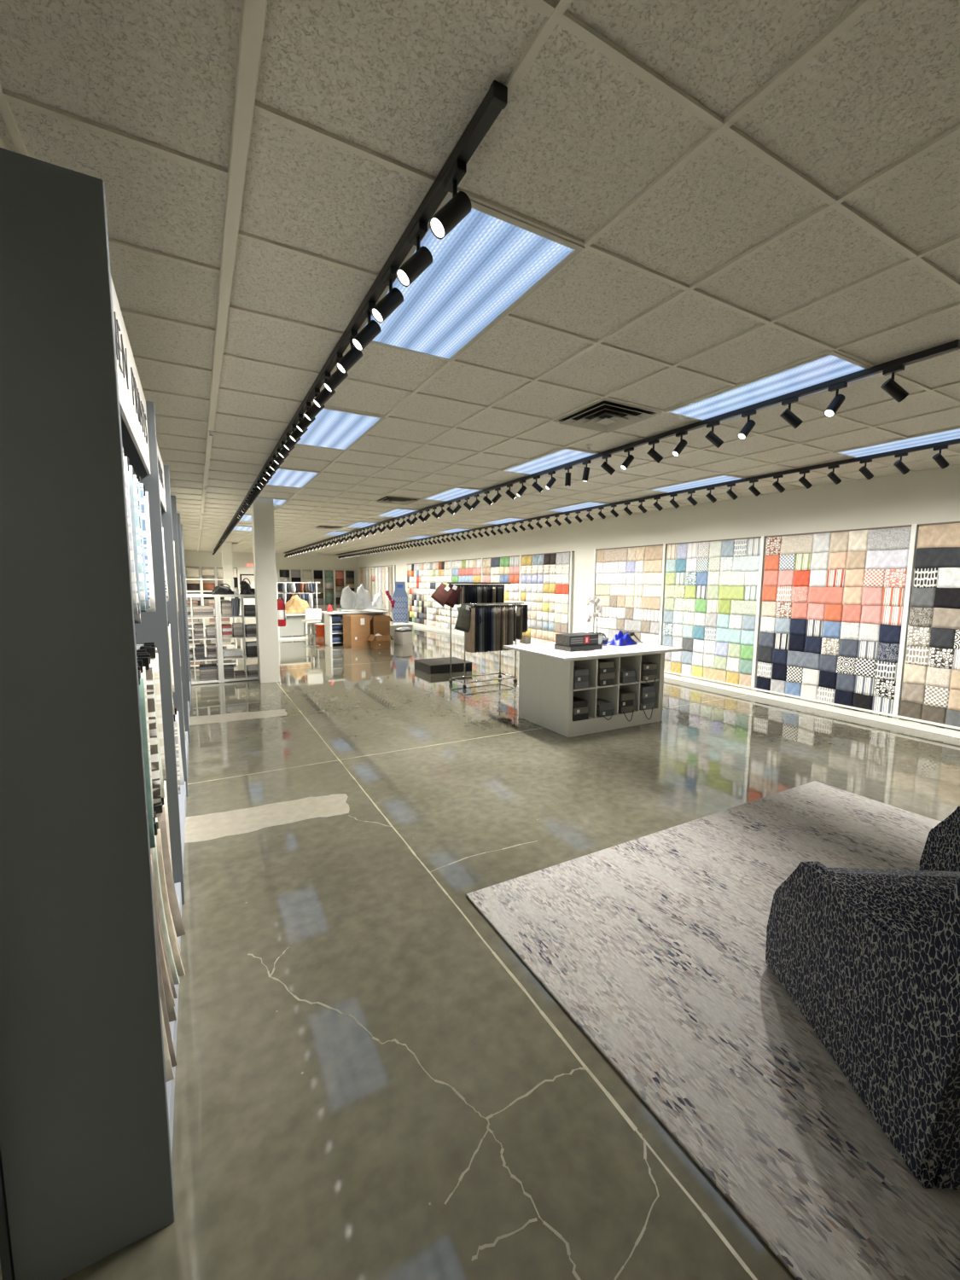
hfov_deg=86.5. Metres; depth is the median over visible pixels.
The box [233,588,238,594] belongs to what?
cup
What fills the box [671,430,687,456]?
track spotlight
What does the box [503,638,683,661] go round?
island countertop
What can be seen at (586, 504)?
recessed light
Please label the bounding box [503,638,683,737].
kitchen island
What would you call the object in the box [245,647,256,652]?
book
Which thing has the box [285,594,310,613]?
fabric bundle
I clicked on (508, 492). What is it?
track spotlight
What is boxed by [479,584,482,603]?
sample
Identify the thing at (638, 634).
swatch
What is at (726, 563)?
swatch
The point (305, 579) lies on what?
sample
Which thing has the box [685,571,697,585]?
swatch
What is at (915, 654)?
swatch
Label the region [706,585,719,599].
swatch
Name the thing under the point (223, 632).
book
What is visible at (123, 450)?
sample
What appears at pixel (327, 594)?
sample
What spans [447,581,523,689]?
rail
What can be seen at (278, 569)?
display
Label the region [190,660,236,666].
shelf
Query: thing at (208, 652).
book
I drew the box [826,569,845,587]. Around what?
swatch
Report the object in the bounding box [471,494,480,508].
track spotlight
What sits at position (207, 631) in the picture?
book
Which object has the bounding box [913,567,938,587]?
swatch
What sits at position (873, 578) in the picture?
swatch
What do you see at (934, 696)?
swatch
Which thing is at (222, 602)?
book
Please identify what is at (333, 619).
binder
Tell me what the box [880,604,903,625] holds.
swatch
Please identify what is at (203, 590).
sample
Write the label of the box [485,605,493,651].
sample
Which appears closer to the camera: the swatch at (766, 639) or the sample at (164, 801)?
the sample at (164, 801)
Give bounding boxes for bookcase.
[186,593,221,684]
[217,593,258,682]
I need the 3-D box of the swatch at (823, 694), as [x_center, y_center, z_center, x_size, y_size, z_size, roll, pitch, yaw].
[4.701,0.746,6.935,0.018,0.265,0.220,-3,8,-29]
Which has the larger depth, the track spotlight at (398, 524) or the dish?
the track spotlight at (398, 524)
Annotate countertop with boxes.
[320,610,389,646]
[336,608,387,615]
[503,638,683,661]
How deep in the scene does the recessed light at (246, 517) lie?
10.91 m
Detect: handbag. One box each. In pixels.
[212,583,233,594]
[239,577,253,594]
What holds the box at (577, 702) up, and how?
on the binder at (581, 710)
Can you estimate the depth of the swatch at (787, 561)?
7.30 m
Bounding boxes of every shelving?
[0,147,181,1279]
[120,400,186,904]
[160,465,188,797]
[170,494,190,743]
[176,512,191,710]
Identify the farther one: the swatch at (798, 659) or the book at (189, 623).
the book at (189, 623)
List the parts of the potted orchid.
pot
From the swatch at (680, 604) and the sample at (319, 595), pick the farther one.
the sample at (319, 595)
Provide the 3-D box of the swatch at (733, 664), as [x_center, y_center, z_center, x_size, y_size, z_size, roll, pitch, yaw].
[4.028,0.383,8.120,0.018,0.265,0.218,-3,7,-29]
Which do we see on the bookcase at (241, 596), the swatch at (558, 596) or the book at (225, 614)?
the book at (225, 614)
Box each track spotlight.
[240,500,250,512]
[242,497,251,511]
[244,494,253,508]
[245,491,253,506]
[247,488,255,503]
[250,484,258,500]
[252,480,261,497]
[254,476,265,494]
[256,471,268,489]
[259,466,272,485]
[262,461,275,481]
[266,455,279,476]
[269,448,284,471]
[273,441,289,465]
[278,433,294,458]
[283,424,301,450]
[289,413,308,442]
[296,401,315,432]
[303,387,325,420]
[312,371,335,407]
[323,352,348,392]
[336,329,362,373]
[351,301,381,351]
[371,265,403,323]
[380,523,386,532]
[385,521,392,530]
[389,519,395,529]
[395,220,432,286]
[395,518,402,528]
[399,517,406,527]
[406,515,413,525]
[410,512,417,523]
[418,511,424,522]
[423,509,430,521]
[429,159,471,239]
[431,506,439,518]
[436,505,445,517]
[446,502,454,515]
[453,500,461,513]
[463,497,472,511]
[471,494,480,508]
[482,490,493,506]
[483,528,489,536]
[490,526,496,535]
[491,487,501,503]
[497,525,503,534]
[504,523,510,533]
[505,483,516,500]
[512,523,517,532]
[516,480,526,497]
[518,521,525,530]
[527,520,534,529]
[531,475,543,493]
[535,518,542,529]
[544,517,552,527]
[545,471,556,489]
[553,515,561,526]
[564,465,572,486]
[564,513,571,524]
[574,511,581,523]
[581,459,590,482]
[585,509,593,521]
[598,506,605,519]
[600,453,615,475]
[610,505,618,517]
[620,447,634,470]
[623,502,632,515]
[638,500,646,512]
[646,439,663,463]
[652,496,663,511]
[669,494,679,508]
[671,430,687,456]
[686,490,697,506]
[704,420,723,448]
[705,487,716,502]
[726,483,737,500]
[737,409,756,440]
[748,479,760,496]
[772,475,785,493]
[779,396,802,428]
[798,470,812,488]
[823,382,847,417]
[827,465,841,484]
[858,459,873,479]
[880,364,908,402]
[893,452,909,474]
[932,445,949,468]
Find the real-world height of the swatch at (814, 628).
0.266 m
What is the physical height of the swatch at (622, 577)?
0.265 m
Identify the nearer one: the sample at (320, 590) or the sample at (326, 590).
the sample at (320, 590)
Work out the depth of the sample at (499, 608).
8.28 m
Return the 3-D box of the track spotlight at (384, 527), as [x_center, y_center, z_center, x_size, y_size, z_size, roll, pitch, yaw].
[-2.134,-2.480,11.271,0.142,0.202,0.083,3,7,25]
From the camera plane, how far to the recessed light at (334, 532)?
14.03 m
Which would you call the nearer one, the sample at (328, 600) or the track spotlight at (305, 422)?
the track spotlight at (305, 422)
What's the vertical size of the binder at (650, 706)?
0.189 m
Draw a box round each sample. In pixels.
[122,448,138,613]
[122,450,129,544]
[127,456,140,614]
[132,467,145,610]
[133,471,144,582]
[133,571,141,623]
[134,474,148,609]
[136,476,150,609]
[136,641,157,650]
[136,644,157,653]
[136,645,151,649]
[136,649,146,652]
[136,651,147,656]
[137,653,164,797]
[137,657,161,806]
[137,659,153,816]
[137,666,145,708]
[138,669,155,848]
[140,484,156,611]
[144,646,166,779]
[150,848,177,998]
[150,854,175,1006]
[151,863,176,1022]
[152,835,179,984]
[152,890,177,1067]
[153,801,185,936]
[153,810,180,951]
[153,821,185,977]
[160,1000,174,1082]
[161,797,170,859]
[162,527,168,597]
[162,535,168,599]
[162,779,172,871]
[164,574,168,600]
[168,620,174,692]
[168,626,173,695]
[173,541,178,610]
[173,714,180,794]
[174,708,184,785]
[186,567,198,576]
[186,576,199,583]
[186,583,199,593]
[187,593,200,600]
[201,567,214,575]
[202,575,215,582]
[203,582,215,589]
[203,589,214,599]
[203,599,214,605]
[216,568,222,577]
[217,577,223,584]
[232,568,237,577]
[233,577,238,587]
[277,582,283,592]
[279,570,289,577]
[279,576,289,581]
[283,582,286,592]
[283,582,290,593]
[285,593,289,602]
[289,582,292,592]
[290,570,300,577]
[290,577,301,581]
[290,582,298,593]
[292,582,295,592]
[299,582,303,592]
[300,582,307,593]
[300,593,304,599]
[302,570,311,577]
[302,577,312,581]
[308,582,313,592]
[308,593,313,608]
[312,593,314,608]
[313,570,322,578]
[314,578,322,587]
[314,587,323,593]
[314,593,323,598]
[314,598,323,604]
[324,570,333,576]
[324,576,333,581]
[325,581,333,588]
[325,588,333,592]
[325,592,333,597]
[325,597,333,604]
[335,570,343,578]
[335,578,343,586]
[335,586,343,592]
[335,592,342,597]
[335,597,340,604]
[345,570,354,577]
[345,577,354,583]
[345,583,354,587]
[430,582,453,606]
[444,583,461,607]
[454,604,471,632]
[458,584,460,605]
[459,584,463,604]
[463,584,465,603]
[465,584,468,603]
[465,605,473,652]
[467,584,471,603]
[468,605,482,624]
[469,605,477,652]
[471,584,475,603]
[471,605,479,652]
[473,605,475,652]
[474,584,477,603]
[476,605,483,651]
[477,584,479,603]
[478,605,487,651]
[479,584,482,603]
[479,605,482,652]
[480,605,488,651]
[481,585,483,603]
[482,584,487,603]
[482,605,491,651]
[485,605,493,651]
[487,584,489,603]
[488,584,491,603]
[488,605,494,651]
[492,584,495,603]
[492,605,498,651]
[494,605,500,651]
[495,584,497,603]
[497,584,500,602]
[497,604,506,650]
[499,604,509,650]
[500,584,502,602]
[500,605,502,651]
[501,584,504,602]
[501,604,511,650]
[501,605,505,650]
[504,604,513,645]
[506,604,515,641]
[512,604,521,639]
[514,604,523,639]
[517,604,526,632]
[519,604,527,631]
[522,605,524,632]
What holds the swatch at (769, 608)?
attached to the wall at (933, 496)
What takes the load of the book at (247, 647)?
on the book at (249, 649)
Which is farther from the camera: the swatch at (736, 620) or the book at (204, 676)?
the book at (204, 676)
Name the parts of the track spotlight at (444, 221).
stem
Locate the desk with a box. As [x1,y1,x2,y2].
[278,613,308,639]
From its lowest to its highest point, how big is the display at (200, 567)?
2.330 m
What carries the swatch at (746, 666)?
attached to the wall at (933, 496)
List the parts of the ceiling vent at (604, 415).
plate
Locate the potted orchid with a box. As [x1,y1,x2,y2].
[585,595,606,644]
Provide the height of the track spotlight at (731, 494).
0.200 m
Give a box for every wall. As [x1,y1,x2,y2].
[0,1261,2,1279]
[183,550,357,616]
[356,465,959,633]
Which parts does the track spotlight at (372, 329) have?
stem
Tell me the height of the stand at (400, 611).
1.720 m
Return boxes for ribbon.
[627,633,644,643]
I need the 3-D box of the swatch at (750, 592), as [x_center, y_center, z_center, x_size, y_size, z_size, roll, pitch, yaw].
[4.144,-0.728,7.800,0.016,0.265,0.222,-3,8,-29]
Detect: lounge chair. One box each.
[765,861,959,1190]
[919,805,959,871]
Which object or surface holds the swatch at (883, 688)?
attached to the wall at (933, 496)
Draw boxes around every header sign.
[110,276,150,474]
[157,443,166,511]
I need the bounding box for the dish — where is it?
[600,637,609,644]
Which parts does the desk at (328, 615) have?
panel, panel, panel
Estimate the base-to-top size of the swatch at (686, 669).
0.265 m
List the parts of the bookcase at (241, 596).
panel, panel, shelf, shelf, shelf, panel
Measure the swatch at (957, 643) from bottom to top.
0.265 m
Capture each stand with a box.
[391,581,408,623]
[621,628,638,642]
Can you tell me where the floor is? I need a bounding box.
[61,614,959,1279]
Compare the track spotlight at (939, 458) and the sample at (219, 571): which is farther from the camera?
the sample at (219, 571)
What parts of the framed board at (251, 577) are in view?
panel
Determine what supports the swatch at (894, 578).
attached to the wall at (933, 496)
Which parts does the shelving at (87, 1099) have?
panel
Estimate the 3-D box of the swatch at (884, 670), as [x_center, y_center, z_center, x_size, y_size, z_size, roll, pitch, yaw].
[5.021,0.360,6.318,0.016,0.265,0.222,-3,7,-29]
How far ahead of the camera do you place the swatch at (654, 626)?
9.47 m
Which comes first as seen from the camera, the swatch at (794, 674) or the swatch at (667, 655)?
the swatch at (794, 674)
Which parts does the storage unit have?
panel, panel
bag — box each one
[326,604,333,611]
[339,584,358,609]
[353,598,364,609]
[356,583,372,608]
[372,589,384,608]
[396,626,410,630]
[604,630,638,645]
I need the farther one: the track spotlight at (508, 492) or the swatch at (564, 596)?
the swatch at (564, 596)
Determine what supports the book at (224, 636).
on the bookcase at (241, 596)
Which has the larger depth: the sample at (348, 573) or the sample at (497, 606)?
the sample at (348, 573)
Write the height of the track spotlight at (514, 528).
0.200 m
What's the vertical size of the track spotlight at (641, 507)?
0.200 m
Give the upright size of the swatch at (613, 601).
0.265 m
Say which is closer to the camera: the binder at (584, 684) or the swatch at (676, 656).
the binder at (584, 684)
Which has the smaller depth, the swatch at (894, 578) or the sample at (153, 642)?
the sample at (153, 642)
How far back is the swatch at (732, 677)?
8.14 m
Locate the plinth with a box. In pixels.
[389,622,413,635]
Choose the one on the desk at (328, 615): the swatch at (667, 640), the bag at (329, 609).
the bag at (329, 609)
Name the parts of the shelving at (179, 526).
panel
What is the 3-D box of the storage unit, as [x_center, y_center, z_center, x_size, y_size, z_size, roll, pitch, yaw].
[-5.486,-0.344,10.136,1.130,1.740,0.400,-3,7,-29]
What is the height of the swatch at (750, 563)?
0.265 m
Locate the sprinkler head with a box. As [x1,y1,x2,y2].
[206,430,215,436]
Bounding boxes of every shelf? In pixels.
[185,578,232,580]
[186,590,212,592]
[189,642,235,647]
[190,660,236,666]
[573,685,595,691]
[597,683,618,688]
[619,680,639,685]
[640,679,658,683]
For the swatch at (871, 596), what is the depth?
6.40 m
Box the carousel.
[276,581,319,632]
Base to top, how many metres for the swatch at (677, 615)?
0.265 m
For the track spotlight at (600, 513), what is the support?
attached to the track at (957, 440)
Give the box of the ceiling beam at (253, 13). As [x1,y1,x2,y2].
[197,0,267,552]
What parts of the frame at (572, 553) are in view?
rail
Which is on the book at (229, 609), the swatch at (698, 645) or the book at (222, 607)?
the book at (222, 607)
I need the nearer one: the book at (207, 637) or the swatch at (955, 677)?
the swatch at (955, 677)
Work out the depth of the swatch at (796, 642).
7.24 m
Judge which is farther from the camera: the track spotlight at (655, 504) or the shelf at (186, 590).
the shelf at (186, 590)
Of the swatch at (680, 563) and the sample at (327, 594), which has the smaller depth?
the swatch at (680, 563)
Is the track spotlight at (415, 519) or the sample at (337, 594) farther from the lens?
the sample at (337, 594)
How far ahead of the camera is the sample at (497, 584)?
8.79 m
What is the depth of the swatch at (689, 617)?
8.81 m
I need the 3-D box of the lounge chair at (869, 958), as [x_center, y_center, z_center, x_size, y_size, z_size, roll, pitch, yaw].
[1.669,1.008,1.722,0.840,1.010,0.980,1,6,3]
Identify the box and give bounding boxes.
[343,614,370,649]
[367,634,393,649]
[369,615,393,634]
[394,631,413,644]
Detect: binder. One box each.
[331,615,341,618]
[331,618,341,621]
[331,621,341,623]
[331,624,341,628]
[331,628,341,630]
[331,630,341,633]
[331,634,341,638]
[331,637,341,639]
[331,640,341,642]
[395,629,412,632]
[554,632,598,646]
[554,644,602,651]
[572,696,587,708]
[572,706,588,715]
[572,712,588,721]
[573,665,588,675]
[573,674,589,682]
[573,681,589,689]
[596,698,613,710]
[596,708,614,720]
[597,667,615,674]
[597,672,615,680]
[597,678,614,686]
[598,658,613,668]
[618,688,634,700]
[618,699,633,707]
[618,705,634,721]
[619,668,635,677]
[619,675,635,683]
[639,696,655,703]
[639,703,653,719]
[640,661,657,669]
[640,669,657,675]
[640,674,656,686]
[640,682,655,693]
[640,691,655,698]
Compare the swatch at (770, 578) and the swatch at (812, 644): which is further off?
the swatch at (770, 578)
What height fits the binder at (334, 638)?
0.062 m
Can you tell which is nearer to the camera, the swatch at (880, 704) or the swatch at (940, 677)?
the swatch at (940, 677)
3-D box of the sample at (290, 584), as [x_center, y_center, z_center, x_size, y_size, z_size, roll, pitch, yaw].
[-6.103,-1.677,16.312,0.280,0.280,0.039,3,7,22]
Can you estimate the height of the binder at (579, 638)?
0.120 m
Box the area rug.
[465,780,959,1279]
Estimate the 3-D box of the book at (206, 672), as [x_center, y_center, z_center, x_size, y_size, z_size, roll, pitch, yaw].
[-4.581,0.533,8.614,0.260,0.040,0.300,-3,7,-28]
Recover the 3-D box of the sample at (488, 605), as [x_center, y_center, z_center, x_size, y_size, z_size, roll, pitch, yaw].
[0.183,-0.199,8.351,0.022,0.742,0.300,-2,7,-22]
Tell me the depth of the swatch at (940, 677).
5.87 m
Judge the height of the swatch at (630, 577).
0.266 m
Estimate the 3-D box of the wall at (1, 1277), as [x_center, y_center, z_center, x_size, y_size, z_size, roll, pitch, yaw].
[-6.322,-1.115,10.270,0.100,3.230,29.600,-3,7,-29]
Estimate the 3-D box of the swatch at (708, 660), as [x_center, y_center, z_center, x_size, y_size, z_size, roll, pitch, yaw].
[3.815,0.337,8.501,0.016,0.265,0.222,-4,7,-29]
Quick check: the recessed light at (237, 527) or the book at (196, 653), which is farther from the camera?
the recessed light at (237, 527)
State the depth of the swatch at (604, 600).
10.63 m
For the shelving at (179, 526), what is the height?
2.540 m
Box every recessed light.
[232,525,252,531]
[239,514,251,521]
[257,497,289,509]
[265,466,320,488]
[285,404,385,451]
[322,530,349,535]
[344,522,382,528]
[357,192,584,362]
[375,508,425,517]
[403,535,430,539]
[422,487,492,502]
[436,528,469,533]
[480,517,524,524]
[500,448,602,476]
[545,501,608,511]
[646,474,745,493]
[663,350,882,423]
[832,427,959,458]
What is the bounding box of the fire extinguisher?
[277,594,285,626]
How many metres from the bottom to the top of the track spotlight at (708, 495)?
0.200 m
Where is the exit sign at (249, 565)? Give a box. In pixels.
[246,563,253,567]
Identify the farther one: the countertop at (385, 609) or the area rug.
the countertop at (385, 609)
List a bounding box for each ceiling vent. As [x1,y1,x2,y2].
[250,504,282,509]
[314,525,344,529]
[374,495,420,505]
[552,398,662,432]
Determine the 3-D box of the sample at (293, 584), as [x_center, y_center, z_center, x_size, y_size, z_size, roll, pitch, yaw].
[-6.026,-1.675,16.356,0.280,0.294,0.036,4,7,28]
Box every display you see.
[185,566,202,605]
[200,566,215,586]
[215,566,222,586]
[232,567,240,615]
[278,569,290,593]
[290,569,302,593]
[301,569,313,593]
[312,569,325,614]
[323,570,335,610]
[334,570,345,610]
[344,570,355,593]
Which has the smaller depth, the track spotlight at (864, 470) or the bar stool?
the track spotlight at (864, 470)
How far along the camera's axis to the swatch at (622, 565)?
10.12 m
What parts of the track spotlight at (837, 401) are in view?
stem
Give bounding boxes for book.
[186,599,197,603]
[186,603,197,606]
[187,618,198,622]
[187,622,198,624]
[188,640,199,643]
[190,661,201,664]
[192,605,213,609]
[192,609,213,612]
[192,611,213,615]
[192,614,214,617]
[193,623,203,628]
[193,628,203,630]
[194,630,203,634]
[194,634,203,639]
[194,644,203,649]
[195,647,204,651]
[195,650,204,655]
[195,654,204,657]
[199,663,217,669]
[199,669,217,672]
[199,671,217,674]
[199,673,217,678]
[199,676,217,680]
[205,625,215,629]
[206,629,215,633]
[206,632,215,635]
[206,634,215,638]
[207,643,215,648]
[207,648,215,651]
[207,650,216,654]
[207,653,216,657]
[208,599,229,603]
[209,617,230,621]
[209,621,229,624]
[210,639,231,642]
[210,641,231,645]
[211,659,232,663]
[220,600,231,603]
[220,602,231,605]
[221,605,231,609]
[221,608,232,610]
[221,610,232,614]
[221,613,232,616]
[221,623,232,628]
[221,628,232,631]
[221,631,232,634]
[221,634,232,638]
[222,648,243,653]
[223,652,242,656]
[223,655,243,658]
[223,664,233,669]
[223,669,233,672]
[223,670,234,674]
[223,672,234,676]
[224,676,234,679]
[232,622,243,627]
[232,626,242,629]
[232,628,243,632]
[232,631,243,634]
[232,634,244,637]
[233,669,244,675]
[234,674,244,678]
[244,605,255,608]
[244,608,255,610]
[244,610,255,613]
[244,613,255,616]
[244,623,255,628]
[244,628,255,630]
[244,629,256,634]
[244,633,256,636]
[245,640,256,645]
[245,645,256,649]
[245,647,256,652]
[245,651,257,654]
[245,652,257,657]
[246,663,257,670]
[246,669,257,672]
[246,670,258,674]
[246,673,258,677]
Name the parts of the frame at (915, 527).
rail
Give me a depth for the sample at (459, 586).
8.38 m
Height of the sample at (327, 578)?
0.265 m
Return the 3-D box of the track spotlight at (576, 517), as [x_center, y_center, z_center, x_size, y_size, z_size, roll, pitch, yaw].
[1.790,-2.226,9.263,0.143,0.200,0.096,2,7,12]
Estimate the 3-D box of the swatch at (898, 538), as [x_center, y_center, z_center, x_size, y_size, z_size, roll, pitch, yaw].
[4.985,-1.228,6.225,0.016,0.265,0.440,-3,7,-29]
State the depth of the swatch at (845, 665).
6.70 m
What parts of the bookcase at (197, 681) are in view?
panel, shelf, shelf, shelf, panel, panel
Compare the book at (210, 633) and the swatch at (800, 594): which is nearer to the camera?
the swatch at (800, 594)
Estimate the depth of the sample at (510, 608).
8.39 m
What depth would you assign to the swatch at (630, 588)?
9.97 m
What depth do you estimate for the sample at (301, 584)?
16.43 m
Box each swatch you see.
[407,553,556,644]
[554,593,561,604]
[554,603,561,613]
[554,613,561,622]
[554,622,561,633]
[555,552,563,564]
[555,564,562,574]
[555,574,562,584]
[555,583,562,593]
[560,613,568,623]
[560,622,568,633]
[561,583,569,594]
[561,593,569,604]
[561,604,568,614]
[562,552,570,564]
[562,562,570,574]
[562,574,569,584]
[593,616,609,628]
[593,627,608,637]
[594,595,610,606]
[594,605,602,616]
[595,562,603,573]
[595,573,603,584]
[595,584,610,595]
[596,549,604,562]
[601,606,610,617]
[603,561,618,573]
[603,571,618,584]
[604,547,628,562]
[608,617,616,629]
[608,628,619,639]
[609,595,617,607]
[609,606,617,618]
[610,584,626,596]
[616,595,625,607]
[616,607,625,619]
[616,618,624,630]
[617,572,627,584]
[618,561,627,573]
[624,596,634,608]
[624,607,634,620]
[624,617,641,632]
[625,584,634,596]
[626,561,634,573]
[626,572,634,584]
[627,546,636,561]
[631,632,640,642]
[633,596,642,609]
[633,608,642,620]
[634,560,644,573]
[634,572,644,585]
[634,584,643,597]
[635,546,645,561]
[640,620,650,633]
[640,633,658,645]
[641,597,660,610]
[641,609,660,622]
[642,584,661,597]
[643,559,662,572]
[643,572,662,585]
[644,545,663,560]
[649,622,659,634]
[662,622,673,636]
[662,634,672,646]
[663,598,674,610]
[663,610,673,623]
[663,660,671,674]
[664,572,675,585]
[664,584,674,598]
[664,651,671,661]
[665,559,675,572]
[666,544,677,559]
[670,651,681,663]
[670,661,681,676]
[672,610,684,624]
[672,623,683,637]
[672,636,682,648]
[674,571,686,585]
[674,585,685,598]
[674,598,696,612]
[675,558,686,572]
[676,543,687,558]
[680,651,692,664]
[680,663,692,677]
[682,611,694,625]
[682,624,693,639]
[682,637,693,651]
[684,585,696,599]
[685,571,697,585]
[686,542,698,558]
[686,558,697,572]
[691,665,703,680]
[692,625,704,639]
[692,639,704,653]
[692,651,703,667]
[693,612,705,626]
[694,597,707,613]
[695,585,707,599]
[696,571,708,586]
[697,541,709,558]
[697,558,709,571]
[702,667,727,685]
[703,653,715,669]
[704,613,717,628]
[704,627,716,641]
[704,640,715,655]
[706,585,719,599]
[706,599,719,613]
[707,571,720,585]
[708,557,721,571]
[709,541,721,558]
[714,655,727,670]
[715,627,741,644]
[715,641,728,657]
[716,613,729,628]
[717,599,731,615]
[718,584,744,600]
[719,570,745,586]
[720,557,733,571]
[721,540,734,557]
[726,657,739,673]
[726,671,739,687]
[727,642,741,658]
[728,614,742,629]
[730,599,756,616]
[732,555,759,571]
[733,539,747,556]
[738,659,752,674]
[738,673,751,690]
[739,644,753,660]
[740,629,754,645]
[741,615,756,630]
[744,570,758,586]
[744,586,757,600]
[746,537,761,556]
[756,661,772,678]
[756,675,770,693]
[757,644,773,663]
[759,631,774,648]
[760,616,775,633]
[761,585,777,601]
[761,601,777,617]
[762,570,779,586]
[764,554,779,570]
[765,536,781,555]
[769,678,785,696]
[771,646,787,665]
[771,663,787,680]
[773,633,790,650]
[774,617,791,634]
[775,601,791,618]
[776,586,792,602]
[777,570,794,586]
[779,534,813,554]
[779,553,795,570]
[785,665,802,683]
[785,681,801,699]
[786,650,820,669]
[788,634,805,651]
[789,618,806,635]
[791,586,808,602]
[791,602,808,619]
[792,570,810,587]
[794,552,812,570]
[800,683,818,703]
[802,668,820,686]
[804,635,822,654]
[805,619,823,637]
[807,586,843,604]
[807,603,825,621]
[808,570,827,587]
[810,552,829,570]
[812,532,831,552]
[816,686,835,705]
[818,654,837,673]
[818,670,837,689]
[820,637,840,656]
[822,620,841,638]
[824,604,843,622]
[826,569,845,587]
[827,552,847,570]
[829,531,849,552]
[834,688,854,709]
[836,656,856,675]
[836,673,855,692]
[838,638,858,657]
[840,622,860,639]
[842,587,862,605]
[842,602,862,622]
[844,569,865,587]
[845,551,866,570]
[848,529,868,551]
[852,692,872,713]
[854,674,875,696]
[855,657,876,677]
[856,640,878,660]
[858,622,880,642]
[860,605,882,624]
[861,587,883,605]
[863,569,885,587]
[865,548,908,569]
[866,526,911,550]
[871,696,894,717]
[873,678,896,699]
[874,660,896,680]
[877,642,899,663]
[878,623,901,644]
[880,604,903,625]
[881,586,904,606]
[884,568,907,587]
[898,698,923,722]
[901,680,925,704]
[902,660,927,685]
[905,645,930,666]
[906,623,930,646]
[908,606,934,627]
[910,584,936,607]
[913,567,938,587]
[914,546,959,568]
[916,523,959,548]
[920,704,946,728]
[924,685,949,708]
[925,666,951,688]
[928,646,954,669]
[929,627,955,649]
[931,607,959,629]
[933,587,959,609]
[936,567,959,587]
[944,709,959,731]
[947,688,959,710]
[949,669,959,690]
[952,649,959,669]
[954,629,959,649]
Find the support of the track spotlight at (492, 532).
attached to the track at (957, 440)
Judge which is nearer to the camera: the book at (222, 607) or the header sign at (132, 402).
the header sign at (132, 402)
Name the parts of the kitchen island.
panel, panel, frame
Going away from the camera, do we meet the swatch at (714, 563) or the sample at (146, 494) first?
the sample at (146, 494)
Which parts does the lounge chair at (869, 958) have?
seat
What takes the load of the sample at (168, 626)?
attached to the shelving at (154, 626)
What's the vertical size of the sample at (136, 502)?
0.506 m
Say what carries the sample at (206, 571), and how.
attached to the display at (200, 567)
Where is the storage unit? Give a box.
[185,578,238,666]
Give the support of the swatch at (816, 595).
attached to the wall at (933, 496)
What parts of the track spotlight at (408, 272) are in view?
stem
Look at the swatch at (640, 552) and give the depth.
9.70 m
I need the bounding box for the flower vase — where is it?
[385,590,395,624]
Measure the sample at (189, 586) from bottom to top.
0.415 m
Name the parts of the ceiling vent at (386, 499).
frame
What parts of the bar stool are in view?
seat, backrest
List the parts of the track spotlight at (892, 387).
stem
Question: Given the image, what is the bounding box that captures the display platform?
[413,657,472,674]
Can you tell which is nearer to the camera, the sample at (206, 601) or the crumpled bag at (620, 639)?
the crumpled bag at (620, 639)
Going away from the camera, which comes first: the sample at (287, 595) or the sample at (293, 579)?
the sample at (287, 595)
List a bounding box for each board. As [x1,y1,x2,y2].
[231,598,233,616]
[232,598,236,616]
[234,598,238,616]
[237,598,240,616]
[239,574,255,598]
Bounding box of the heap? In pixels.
[338,609,378,611]
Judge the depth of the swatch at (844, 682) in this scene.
6.71 m
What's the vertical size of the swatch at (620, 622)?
0.265 m
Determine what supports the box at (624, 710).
on the kitchen island
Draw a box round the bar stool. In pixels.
[301,608,321,646]
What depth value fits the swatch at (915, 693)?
6.08 m
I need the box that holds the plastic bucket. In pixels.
[314,622,325,636]
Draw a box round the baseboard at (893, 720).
[408,622,959,738]
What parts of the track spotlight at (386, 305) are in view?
stem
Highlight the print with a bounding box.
[393,597,407,622]
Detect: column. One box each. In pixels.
[221,541,233,624]
[250,497,279,683]
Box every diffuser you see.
[267,498,286,506]
[324,531,349,535]
[348,522,378,527]
[424,488,482,500]
[485,517,524,523]
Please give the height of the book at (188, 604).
0.055 m
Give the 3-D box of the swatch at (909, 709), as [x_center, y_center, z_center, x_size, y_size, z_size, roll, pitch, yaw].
[5.160,0.843,6.114,0.014,0.265,0.221,-3,7,-29]
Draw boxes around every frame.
[358,564,395,616]
[406,551,574,644]
[591,521,959,729]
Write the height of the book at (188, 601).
0.055 m
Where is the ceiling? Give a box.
[0,0,959,556]
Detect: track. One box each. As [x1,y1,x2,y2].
[213,80,507,550]
[283,339,959,553]
[336,438,959,555]
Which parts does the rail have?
rail, rail, rail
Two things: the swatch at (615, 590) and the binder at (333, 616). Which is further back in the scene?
the binder at (333, 616)
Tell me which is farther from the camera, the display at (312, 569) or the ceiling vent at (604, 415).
the display at (312, 569)
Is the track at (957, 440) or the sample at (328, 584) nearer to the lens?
the track at (957, 440)
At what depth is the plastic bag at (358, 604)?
15.05 m
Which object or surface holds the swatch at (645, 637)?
attached to the wall at (933, 496)

